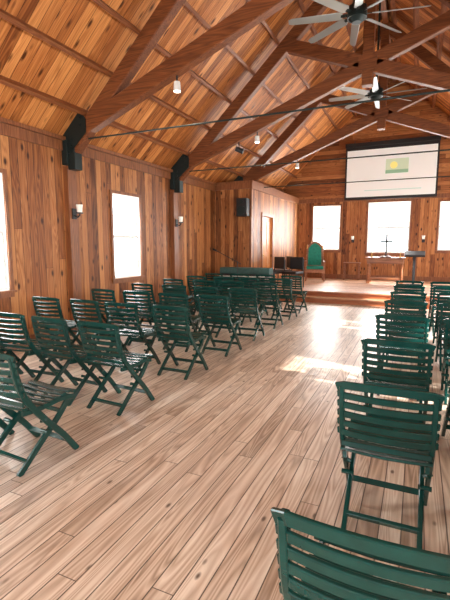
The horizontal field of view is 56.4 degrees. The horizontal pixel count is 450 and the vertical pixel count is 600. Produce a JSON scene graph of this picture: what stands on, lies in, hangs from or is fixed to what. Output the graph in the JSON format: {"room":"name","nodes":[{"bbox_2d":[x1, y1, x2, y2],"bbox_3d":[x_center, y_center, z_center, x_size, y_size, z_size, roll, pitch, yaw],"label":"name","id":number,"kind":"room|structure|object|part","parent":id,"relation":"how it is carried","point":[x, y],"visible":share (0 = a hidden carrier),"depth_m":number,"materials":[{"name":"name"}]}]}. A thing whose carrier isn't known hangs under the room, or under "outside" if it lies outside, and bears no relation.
{"room":"house of worship","nodes":[
{"label":"house of worship","id":0,"kind":"room"},
{"bbox_2d":[63,166,82,334],"bbox_3d":[-2.637,-0.826,7.311,0.100,2.880,0.200,3,8,24],"label":"column","id":1,"kind":"structure","parent":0,"point":[69,176],"depth_m":7.23,"materials":[{"name":"brown wood"}]},
{"bbox_2d":[72,204,82,218],"bbox_3d":[-2.505,-1.502,7.161,0.190,0.240,0.120,3,8,24],"label":"wall sconce","id":2,"kind":"object","parent":1,"relation":"attached to","point":[79,207],"depth_m":7.14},
{"bbox_2d":[0,135,214,338],"bbox_3d":[-2.569,-1.119,7.739,0.160,3.350,21.100,3,8,24],"label":"wall","id":3,"kind":"structure","parent":0,"point":[35,182],"depth_m":7.63,"materials":[{"name":"brown wood"}]},
{"bbox_2d":[0,168,16,297],"bbox_3d":[-3.445,-0.912,5.753,0.220,1.855,1.090,3,8,24],"label":"window","id":4,"kind":"structure","parent":3,"relation":"in","point":[7,290],"depth_m":6.17,"materials":[{"name":"white glass"}]},
{"bbox_2d":[4,299,193,351],"bbox_3d":[-3.573,0.777,5.546,0.020,0.160,15.860,3,8,24],"label":"baseboard","id":5,"kind":"structure","parent":3,"relation":"attached to","point":[32,335],"depth_m":6.96,"materials":[{"name":"brown wood"}]},
{"bbox_2d":[0,117,217,190],"bbox_3d":[-3.541,-2.355,5.121,0.090,0.220,15.860,3,8,24],"label":"trim","id":6,"kind":"structure","parent":3,"relation":"attached to","point":[10,128],"depth_m":7.68,"materials":[{"name":"brown wood"}]},
{"bbox_2d":[109,190,144,283],"bbox_3d":[-2.077,-1.292,8.732,0.220,1.835,1.050,3,8,24],"label":"window","id":7,"kind":"structure","parent":3,"relation":"in","point":[137,202],"depth_m":8.91,"materials":[{"name":"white wood"}]},
{"bbox_2d":[170,190,178,300],"bbox_3d":[-1.235,-1.226,10.360,0.100,2.880,0.200,3,8,24],"label":"column","id":8,"kind":"structure","parent":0,"point":[173,196],"depth_m":10.26,"materials":[{"name":"brown wood"}]},
{"bbox_3d":[-1.235,-1.226,10.360,0.100,2.880,0.200,3,8,24],"label":"post","id":9,"kind":"part","parent":8,"relation":"part of","materials":[{"name":"brown wood"}]},
{"bbox_2d":[175,217,182,226],"bbox_3d":[-1.103,-1.902,10.211,0.190,0.240,0.120,3,8,24],"label":"wall sconce","id":10,"kind":"object","parent":8,"relation":"attached to","point":[180,218],"depth_m":10.20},
{"bbox_2d":[0,300,449,599],"bbox_3d":[1.544,0.859,6.108,9.200,0.150,21.420,3,8,24],"label":"floor","id":11,"kind":"structure","parent":0,"point":[172,496],"depth_m":2.88,"materials":[{"name":"brown wood"}]},
{"bbox_2d":[0,383,14,434],"bbox_3d":[-2.102,0.711,3.336,0.517,0.897,0.585,4,8,27],"label":"folding chair","id":12,"kind":"object","parent":11,"relation":"on","point":[3,425],"visible":0.46,"depth_m":3.44,"materials":[{"name":"green plastic"}]},
{"bbox_2d":[0,336,23,374],"bbox_3d":[-2.806,0.498,4.961,0.517,0.897,0.585,3,8,25],"label":"folding chair","id":13,"kind":"object","parent":11,"relation":"on","point":[20,371],"visible":0.16,"depth_m":5.05,"materials":[{"name":"green wood"}]},
{"bbox_2d":[0,312,63,394],"bbox_3d":[-2.187,0.539,4.652,0.517,0.897,0.585,3,8,23],"label":"folding chair","id":14,"kind":"object","parent":11,"relation":"on","point":[29,345],"visible":0.81,"depth_m":4.48,"materials":[{"name":"green wood"}]},
{"bbox_2d":[0,353,78,476],"bbox_3d":[-1.474,0.743,3.091,0.517,0.897,0.585,4,8,28],"label":"folding chair","id":15,"kind":"object","parent":11,"relation":"on","point":[17,399],"visible":1,"depth_m":3.03,"materials":[{"name":"green wood"}]},
{"bbox_2d":[32,296,82,360],"bbox_3d":[-2.331,0.368,5.958,0.517,0.897,0.585,4,8,25],"label":"folding chair","id":16,"kind":"object","parent":11,"relation":"on","point":[71,324],"visible":0.48,"depth_m":5.74,"materials":[{"name":"green wood"}]},
{"bbox_2d":[31,316,107,405],"bbox_3d":[-1.606,0.578,4.353,0.517,0.897,0.585,4,9,29],"label":"folding chair","id":17,"kind":"object","parent":11,"relation":"on","point":[73,356],"visible":0.92,"depth_m":4.20,"materials":[{"name":"green wood"}]},
{"bbox_2d":[69,299,124,352],"bbox_3d":[-1.714,0.403,5.690,0.517,0.897,0.585,4,8,27],"label":"folding chair","id":18,"kind":"object","parent":11,"relation":"on","point":[72,301],"visible":0.49,"depth_m":5.44,"materials":[{"name":"green plastic"}]},
{"bbox_2d":[91,288,136,340],"bbox_3d":[-1.843,0.234,6.979,0.517,0.897,0.585,4,9,29],"label":"folding chair","id":19,"kind":"object","parent":11,"relation":"on","point":[94,297],"visible":0.39,"depth_m":6.75,"materials":[{"name":"green plastic"}]},
{"bbox_2d":[77,320,154,415],"bbox_3d":[-1.055,0.610,4.110,0.517,0.897,0.585,4,8,28],"label":"folding chair","id":20,"kind":"object","parent":11,"relation":"on","point":[122,360],"visible":1,"depth_m":3.98,"materials":[{"name":"green wood"}]},
{"bbox_2d":[103,302,160,373],"bbox_3d":[-1.179,0.442,5.386,0.517,0.897,0.585,3,8,23],"label":"folding chair","id":21,"kind":"object","parent":11,"relation":"on","point":[131,332],"visible":0.78,"depth_m":5.17,"materials":[{"name":"green plastic"}]},
{"bbox_2d":[122,291,166,345],"bbox_3d":[-1.260,0.275,6.664,0.517,0.897,0.585,3,8,23],"label":"folding chair","id":22,"kind":"object","parent":11,"relation":"on","point":[143,314],"visible":0.58,"depth_m":6.42,"materials":[{"name":"green plastic"}]},
{"bbox_2d":[131,283,168,327],"bbox_3d":[-1.404,0.108,7.940,0.517,0.897,0.585,4,9,29],"label":"folding chair","id":23,"kind":"object","parent":11,"relation":"on","point":[153,302],"visible":0.3,"depth_m":7.70,"materials":[{"name":"green plastic"}]},
{"bbox_2d":[163,279,193,315],"bbox_3d":[-0.972,-0.029,8.983,0.517,0.897,0.585,4,8,27],"label":"folding chair","id":24,"kind":"object","parent":11,"relation":"on","point":[164,280],"visible":0.31,"depth_m":8.73,"materials":[{"name":"green wood"}]},
{"bbox_2d":[158,293,200,351],"bbox_3d":[-0.668,0.308,6.413,0.517,0.897,0.585,3,8,23],"label":"folding chair","id":25,"kind":"object","parent":11,"relation":"on","point":[192,318],"visible":0.52,"depth_m":6.21,"materials":[{"name":"green wood"}]},
{"bbox_2d":[151,305,208,379],"bbox_3d":[-0.542,0.474,5.145,0.517,0.897,0.585,4,8,26],"label":"folding chair","id":26,"kind":"object","parent":11,"relation":"on","point":[177,336],"visible":1,"depth_m":5.00,"materials":[{"name":"green plastic"}]},
{"bbox_2d":[161,284,198,329],"bbox_3d":[-0.806,0.139,7.700,0.517,0.897,0.585,3,8,24],"label":"folding chair","id":27,"kind":"object","parent":11,"relation":"on","point":[191,306],"visible":0.37,"depth_m":7.48,"materials":[{"name":"green wood"}]},
{"bbox_2d":[186,276,211,310],"bbox_3d":[-0.552,-0.140,9.837,0.517,0.897,0.585,4,8,27],"label":"folding chair","id":28,"kind":"object","parent":11,"relation":"on","point":[188,277],"visible":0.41,"depth_m":9.64,"materials":[{"name":"green wood"}]},
{"bbox_2d":[192,280,222,318],"bbox_3d":[-0.337,0.010,8.685,0.517,0.897,0.585,3,8,23],"label":"folding chair","id":29,"kind":"object","parent":11,"relation":"on","point":[193,281],"visible":0.26,"depth_m":8.40,"materials":[{"name":"green wood"}]},
{"bbox_2d":[192,286,230,337],"bbox_3d":[-0.222,0.180,7.392,0.517,0.897,0.585,4,8,28],"label":"folding chair","id":30,"kind":"object","parent":11,"relation":"on","point":[193,287],"visible":0.46,"depth_m":7.22,"materials":[{"name":"green plastic"}]},
{"bbox_2d":[205,273,229,304],"bbox_3d":[-0.171,-0.254,10.708,0.517,0.897,0.585,4,8,26],"label":"folding chair","id":31,"kind":"object","parent":11,"relation":"on","point":[206,274],"visible":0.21,"depth_m":10.45,"materials":[{"name":"green plastic"}]},
{"bbox_2d":[197,294,241,356],"bbox_3d":[-0.071,0.340,6.166,0.517,0.897,0.585,3,8,25],"label":"folding chair","id":32,"kind":"object","parent":11,"relation":"on","point":[227,320],"visible":1,"depth_m":6.01,"materials":[{"name":"green wood"}]},
{"bbox_2d":[213,276,238,314],"bbox_3d":[0.061,-0.108,9.590,0.517,0.897,0.585,3,8,24],"label":"folding chair","id":33,"kind":"object","parent":11,"relation":"on","point":[214,277],"visible":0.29,"depth_m":9.36,"materials":[{"name":"green plastic"}]},
{"bbox_2d":[213,248,240,305],"bbox_3d":[0.124,-0.611,11.027,0.934,1.488,0.463,0,7,3],"label":"microphone stand","id":34,"kind":"object","parent":11,"relation":"on","point":[213,248],"visible":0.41,"depth_m":10.96,"materials":[{"name":"black metal"}]},
{"bbox_2d":[220,281,251,325],"bbox_3d":[0.231,0.041,8.452,0.517,0.897,0.585,3,8,24],"label":"folding chair","id":35,"kind":"object","parent":11,"relation":"on","point":[221,282],"visible":0.38,"depth_m":8.23,"materials":[{"name":"green plastic"}]},
{"bbox_2d":[230,274,253,301],"bbox_3d":[0.448,-0.220,10.441,0.517,0.897,0.585,3,8,24],"label":"folding chair","id":36,"kind":"object","parent":11,"relation":"on","point":[231,275],"visible":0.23,"depth_m":10.16,"materials":[{"name":"green plastic"}]},
{"bbox_2d":[217,267,272,301],"bbox_3d":[0.531,-0.412,11.578,1.460,0.950,0.630,3,8,24],"label":"organ console","id":37,"kind":"object","parent":11,"relation":"on","point":[252,272],"visible":0.42,"depth_m":11.44,"materials":[{"name":"green wood"}]},
{"bbox_2d":[228,288,264,340],"bbox_3d":[0.378,0.214,7.127,0.517,0.897,0.585,3,8,23],"label":"folding chair","id":38,"kind":"object","parent":11,"relation":"on","point":[246,309],"visible":0.91,"depth_m":6.95,"materials":[{"name":"green plastic"}]},
{"bbox_2d":[239,277,267,314],"bbox_3d":[0.640,-0.069,9.288,0.517,0.897,0.585,4,9,29],"label":"folding chair","id":39,"kind":"object","parent":11,"relation":"on","point":[240,278],"visible":0.27,"depth_m":9.06,"materials":[{"name":"green wood"}]},
{"bbox_2d":[251,282,282,328],"bbox_3d":[0.831,0.086,8.111,0.517,0.897,0.585,3,8,23],"label":"folding chair","id":40,"kind":"object","parent":11,"relation":"on","point":[265,301],"visible":0.84,"depth_m":7.91,"materials":[{"name":"green wood"}]},
{"bbox_2d":[256,274,281,311],"bbox_3d":[1.077,-0.187,10.195,0.517,0.897,0.585,4,9,29],"label":"folding chair","id":41,"kind":"object","parent":11,"relation":"on","point":[257,275],"visible":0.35,"depth_m":9.95,"materials":[{"name":"green wood"}]},
{"bbox_2d":[269,278,297,319],"bbox_3d":[1.268,-0.040,9.069,0.517,0.897,0.585,4,8,26],"label":"folding chair","id":42,"kind":"object","parent":11,"relation":"on","point":[293,298],"visible":0.79,"depth_m":8.88,"materials":[{"name":"green wood"}]},
{"bbox_2d":[281,275,307,313],"bbox_3d":[1.646,-0.150,9.912,0.517,0.897,0.585,4,9,29],"label":"folding chair","id":43,"kind":"object","parent":11,"relation":"on","point":[302,293],"visible":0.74,"depth_m":9.73,"materials":[{"name":"green wood"}]},
{"bbox_2d":[271,294,434,308],"bbox_3d":[4.286,0.089,10.835,7.600,0.149,0.385,3,8,24],"label":"step","id":44,"kind":"structure","parent":11,"relation":"on","point":[312,299],"depth_m":11.22,"materials":[{"name":"brown wood"}]},
{"bbox_2d":[270,507,449,599],"bbox_3d":[0.460,0.976,1.315,0.517,0.897,0.585,3,8,24],"label":"folding chair","id":45,"kind":"object","parent":11,"relation":"on","point":[331,573],"visible":1,"depth_m":1.06,"materials":[{"name":"green wood"}]},
{"bbox_2d":[272,277,449,301],"bbox_3d":[5.361,-0.287,13.165,7.600,0.289,4.870,3,8,24],"label":"platform","id":46,"kind":"object","parent":11,"relation":"on","point":[331,287],"visible":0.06,"depth_m":12.46,"materials":[{"name":"brown wood"}]},
{"bbox_2d":[273,257,285,277],"bbox_3d":[1.497,-0.858,12.852,0.522,0.917,0.485,-5,9,-34],"label":"padded chair","id":47,"kind":"object","parent":46,"relation":"on","point":[279,262],"visible":0.58,"depth_m":12.86,"materials":[{"name":"black fabric"}]},
{"bbox_2d":[273,256,292,283],"bbox_3d":[1.859,-0.949,13.554,0.522,0.917,0.485,-2,8,-11],"label":"padded chair","id":48,"kind":"object","parent":46,"relation":"on","point":[287,257],"visible":0.44,"depth_m":13.49,"materials":[{"name":"black fabric"}]},
{"bbox_2d":[281,257,304,287],"bbox_3d":[2.038,-0.826,12.610,0.485,0.917,0.522,6,9,38],"label":"padded chair","id":49,"kind":"object","parent":46,"relation":"on","point":[295,262],"visible":0.84,"depth_m":12.65,"materials":[{"name":"black fabric"}]},
{"bbox_2d":[305,241,325,280],"bbox_3d":[3.247,-1.413,15.178,0.730,1.420,0.638,1,8,10],"label":"chair","id":50,"kind":"object","parent":46,"relation":"on","point":[314,260],"visible":0.99,"depth_m":15.34,"materials":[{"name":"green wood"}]},
{"bbox_2d":[343,262,360,279],"bbox_3d":[4.716,-1.081,15.646,0.600,0.640,0.400,3,8,24],"label":"side table","id":51,"kind":"object","parent":46,"relation":"on","point":[344,263],"visible":0.9,"depth_m":15.56,"materials":[{"name":"brown wood"}]},
{"bbox_2d":[365,257,405,283],"bbox_3d":[5.421,-1.010,14.223,1.240,0.870,0.640,3,8,24],"label":"table","id":52,"kind":"object","parent":46,"relation":"on","point":[370,260],"visible":0.9,"depth_m":14.00,"materials":[{"name":"brown wood"}]},
{"bbox_2d":[380,234,392,256],"bbox_3d":[5.441,-1.836,14.161,0.400,0.780,0.160,3,8,24],"label":"cross","id":53,"kind":"object","parent":52,"relation":"on","point":[386,241],"visible":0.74,"depth_m":14.15,"materials":[{"name":"black metal"}]},
{"bbox_2d":[404,251,424,283],"bbox_3d":[6.014,-1.012,13.371,0.600,1.094,0.455,3,8,24],"label":"lectern","id":54,"kind":"object","parent":46,"relation":"on","point":[414,254],"visible":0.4,"depth_m":13.33,"materials":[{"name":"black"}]},
{"bbox_2d":[335,381,445,548],"bbox_3d":[0.913,0.837,2.374,0.517,0.897,0.585,3,8,24],"label":"folding chair","id":55,"kind":"object","parent":11,"relation":"on","point":[423,437],"visible":0.99,"depth_m":2.17,"materials":[{"name":"green wood"}]},
{"bbox_2d":[361,338,435,450],"bbox_3d":[1.369,0.707,3.366,0.517,0.897,0.585,3,8,24],"label":"folding chair","id":56,"kind":"object","parent":11,"relation":"on","point":[420,381],"visible":0.66,"depth_m":3.12,"materials":[{"name":"green wood"}]},
{"bbox_2d":[375,314,430,401],"bbox_3d":[1.875,0.563,4.467,0.517,0.897,0.585,4,8,25],"label":"folding chair","id":57,"kind":"object","parent":11,"relation":"on","point":[426,320],"visible":0.53,"depth_m":4.21,"materials":[{"name":"green wood"}]},
{"bbox_2d":[384,300,427,364],"bbox_3d":[2.388,0.417,5.583,0.517,0.897,0.585,4,8,25],"label":"folding chair","id":58,"kind":"object","parent":11,"relation":"on","point":[386,302],"visible":0.41,"depth_m":5.33,"materials":[{"name":"green wood"}]},
{"bbox_2d":[390,291,426,342],"bbox_3d":[2.860,0.282,6.607,0.517,0.897,0.585,3,8,23],"label":"folding chair","id":59,"kind":"object","parent":11,"relation":"on","point":[423,297],"visible":0.31,"depth_m":6.34,"materials":[{"name":"green wood"}]},
{"bbox_2d":[394,285,424,322],"bbox_3d":[3.319,0.151,7.608,0.517,0.897,0.585,3,8,25],"label":"folding chair","id":60,"kind":"object","parent":11,"relation":"on","point":[395,286],"visible":0.24,"depth_m":7.33,"materials":[{"name":"green wood"}]},
{"bbox_2d":[395,280,423,309],"bbox_3d":[3.733,0.033,8.512,0.517,0.897,0.585,4,8,27],"label":"folding chair","id":61,"kind":"object","parent":11,"relation":"on","point":[398,281],"visible":0.11,"depth_m":8.22,"materials":[{"name":"green wood"}]},
{"bbox_2d":[428,282,449,324],"bbox_3d":[4.282,0.066,8.261,0.517,0.897,0.585,3,8,23],"label":"folding chair","id":62,"kind":"object","parent":11,"relation":"on","point":[431,283],"visible":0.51,"depth_m":8.08,"materials":[{"name":"green wood"}]},
{"bbox_2d":[429,286,449,335],"bbox_3d":[3.876,0.183,7.369,0.517,0.897,0.585,3,8,22],"label":"folding chair","id":63,"kind":"object","parent":11,"relation":"on","point":[433,307],"visible":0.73,"depth_m":7.22,"materials":[{"name":"green wood"}]},
{"bbox_2d":[432,293,449,346],"bbox_3d":[3.461,0.310,6.395,0.517,0.897,0.585,3,8,23],"label":"folding chair","id":64,"kind":"object","parent":11,"relation":"on","point":[438,301],"visible":0.7,"depth_m":6.29,"materials":[{"name":"green wood"}]},
{"bbox_2d":[435,303,449,370],"bbox_3d":[2.962,0.450,5.326,0.517,0.897,0.585,3,8,24],"label":"folding chair","id":65,"kind":"object","parent":11,"relation":"on","point":[441,328],"visible":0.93,"depth_m":5.25,"materials":[{"name":"green wood"}]},
{"bbox_2d":[440,318,449,404],"bbox_3d":[2.450,0.597,4.207,0.517,0.897,0.585,4,8,27],"label":"folding chair","id":66,"kind":"object","parent":11,"relation":"on","point":[446,356],"visible":0.98,"depth_m":4.16,"materials":[{"name":"green wood"}]},
{"bbox_2d":[441,379,449,436],"bbox_3d":[1.920,0.740,3.118,0.517,0.897,0.585,3,8,22],"label":"folding chair","id":67,"kind":"object","parent":11,"relation":"on","point":[445,425],"visible":1,"depth_m":3.33,"materials":[{"name":"green plastic"}]},
{"bbox_2d":[0,0,449,188],"bbox_3d":[1.544,-4.535,5.402,9.480,4.596,22.100,3,8,24],"label":"ceiling","id":68,"kind":"structure","parent":0,"point":[83,26],"depth_m":7.99,"materials":[{"name":"brown wood"}]},
{"bbox_2d":[0,0,449,191],"bbox_3d":[1.544,-4.744,5.374,8.080,3.875,21.100,3,8,24],"label":"ceiling beams","id":69,"kind":"structure","parent":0,"point":[4,15],"depth_m":8.14,"materials":[{"name":"brown wood"}]},
{"bbox_2d":[173,75,180,92],"bbox_3d":[-0.699,-3.152,6.115,0.110,0.226,0.110,3,8,24],"label":"spotlight","id":70,"kind":"object","parent":69,"relation":"hanging from","point":[177,89],"visible":1,"depth_m":6.09,"materials":[{"name":"white paint"}]},
{"bbox_2d":[235,142,243,153],"bbox_3d":[0.324,-3.393,9.361,0.204,0.276,0.120,0,7,4],"label":"stage light","id":71,"kind":"object","parent":69,"relation":"hanging from","point":[238,149],"visible":1,"depth_m":9.33,"materials":[{"name":"black metal"}]},
{"bbox_2d":[255,132,259,142],"bbox_3d":[0.703,-3.551,9.165,0.110,0.226,0.110,3,8,24],"label":"spotlight","id":72,"kind":"object","parent":69,"relation":"hanging from","point":[257,140],"visible":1,"depth_m":9.13,"materials":[{"name":"white paint"}]},
{"bbox_2d":[289,0,430,45],"bbox_3d":[2.063,-5.428,6.432,1.986,2.194,1.986,5,9,35],"label":"ceiling fan","id":73,"kind":"object","parent":69,"relation":"hanging from","point":[357,13],"visible":1,"depth_m":6.63,"materials":[{"name":"silver metal"}]},
{"bbox_2d":[329,2,426,108],"bbox_3d":[3.460,-5.752,9.482,1.986,2.344,1.986,7,10,44],"label":"ceiling fan","id":74,"kind":"object","parent":69,"relation":"hanging from","point":[376,92],"visible":0.82,"depth_m":9.49,"materials":[{"name":"silver metal"}]},
{"bbox_2d":[61,0,449,170],"bbox_3d":[1.358,-4.170,5.037,8.880,4.462,0.240,3,8,24],"label":"roof truss","id":75,"kind":"object","parent":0,"point":[116,98],"depth_m":6.15,"materials":[{"name":"brown wood"}]},
{"bbox_2d":[215,180,299,281],"bbox_3d":[1.325,-2.035,14.619,1.170,3.380,5.240,3,8,24],"label":"wall","id":76,"kind":"structure","parent":0,"point":[231,230],"depth_m":12.42,"materials":[{"name":"brown wood"}]},
{"bbox_2d":[236,198,249,216],"bbox_3d":[0.511,-2.611,11.856,0.320,0.500,0.285,3,8,24],"label":"wall speaker","id":77,"kind":"object","parent":76,"relation":"attached to","point":[242,204],"visible":1,"depth_m":11.74,"materials":[{"name":"black plastic"}]},
{"bbox_2d":[216,182,299,266],"bbox_3d":[1.319,-1.999,14.610,1.170,3.310,5.270,3,8,24],"label":"trim","id":78,"kind":"structure","parent":76,"relation":"attached to","point":[250,186],"depth_m":12.07,"materials":[{"name":"brown wood"}]},
{"bbox_2d":[261,212,273,277],"bbox_3d":[1.313,-1.602,13.379,0.115,2.258,1.150,3,8,24],"label":"door","id":79,"kind":"structure","parent":76,"relation":"in","point":[265,221],"depth_m":13.40,"materials":[{"name":"brown wood"}]},
{"bbox_2d":[170,0,449,192],"bbox_3d":[2.759,-4.569,8.086,8.880,4.462,0.240,3,8,24],"label":"roof truss","id":80,"kind":"object","parent":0,"point":[368,64],"depth_m":8.39,"materials":[{"name":"brown wood"}]},
{"bbox_2d":[234,20,449,187],"bbox_3d":[4.161,-4.969,11.136,8.880,4.462,0.240,3,8,24],"label":"roof truss","id":81,"kind":"object","parent":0,"point":[390,112],"depth_m":11.19,"materials":[{"name":"brown wood"}]},
{"bbox_2d":[282,78,449,279],"bbox_3d":[5.952,-4.261,15.193,9.200,7.644,0.160,3,8,24],"label":"wall","id":82,"kind":"structure","parent":0,"point":[425,210],"depth_m":15.57,"materials":[{"name":"brown wood"}]},
{"bbox_2d":[311,204,341,252],"bbox_3d":[3.938,-2.765,16.282,1.190,1.835,0.220,3,8,24],"label":"window","id":83,"kind":"structure","parent":82,"relation":"in","point":[323,206],"depth_m":16.23,"materials":[{"name":"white wood"}]},
{"bbox_2d":[297,273,449,281],"bbox_3d":[6.434,-0.796,15.326,7.740,0.160,0.020,3,8,24],"label":"baseboard","id":84,"kind":"structure","parent":82,"relation":"attached to","point":[407,278],"depth_m":15.62,"materials":[{"name":"brown wood"}]},
{"bbox_2d":[300,193,449,203],"bbox_3d":[6.432,-3.662,14.946,7.740,0.140,0.030,3,8,24],"label":"trim","id":85,"kind":"structure","parent":82,"relation":"attached to","point":[441,195],"depth_m":15.79,"materials":[{"name":"brown wood"}]},
{"bbox_2d":[364,199,412,255],"bbox_3d":[5.976,-2.624,15.363,1.590,1.995,0.220,3,8,24],"label":"window","id":86,"kind":"structure","parent":82,"relation":"in","point":[367,253],"depth_m":15.36,"materials":[{"name":"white wood"}]},
{"bbox_2d":[344,135,440,199],"bbox_3d":[5.888,-4.697,14.970,3.140,2.127,0.167,3,8,24],"label":"projection screen","id":87,"kind":"object","parent":82,"relation":"attached to","point":[416,165],"visible":0.97,"depth_m":14.89,"materials":[{"name":"white plastic"}]},
{"bbox_2d":[435,200,449,252],"bbox_3d":[7.942,-2.528,14.472,1.190,1.835,0.220,3,8,24],"label":"window","id":88,"kind":"structure","parent":82,"relation":"in","point":[437,250],"depth_m":14.63,"materials":[{"name":"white wood"}]},
{"label":"outside","id":89,"kind":"structure","parent":0,"visible":0},
{"bbox_2d":[0,255,134,286],"bbox_3d":[2.074,1.412,4.774,120.000,0.100,130.000,3,8,24],"label":"ground","id":90,"kind":"structure","parent":89,"point":[125,260],"depth_m":40.71,"materials":[{"name":"white"}]}
]}

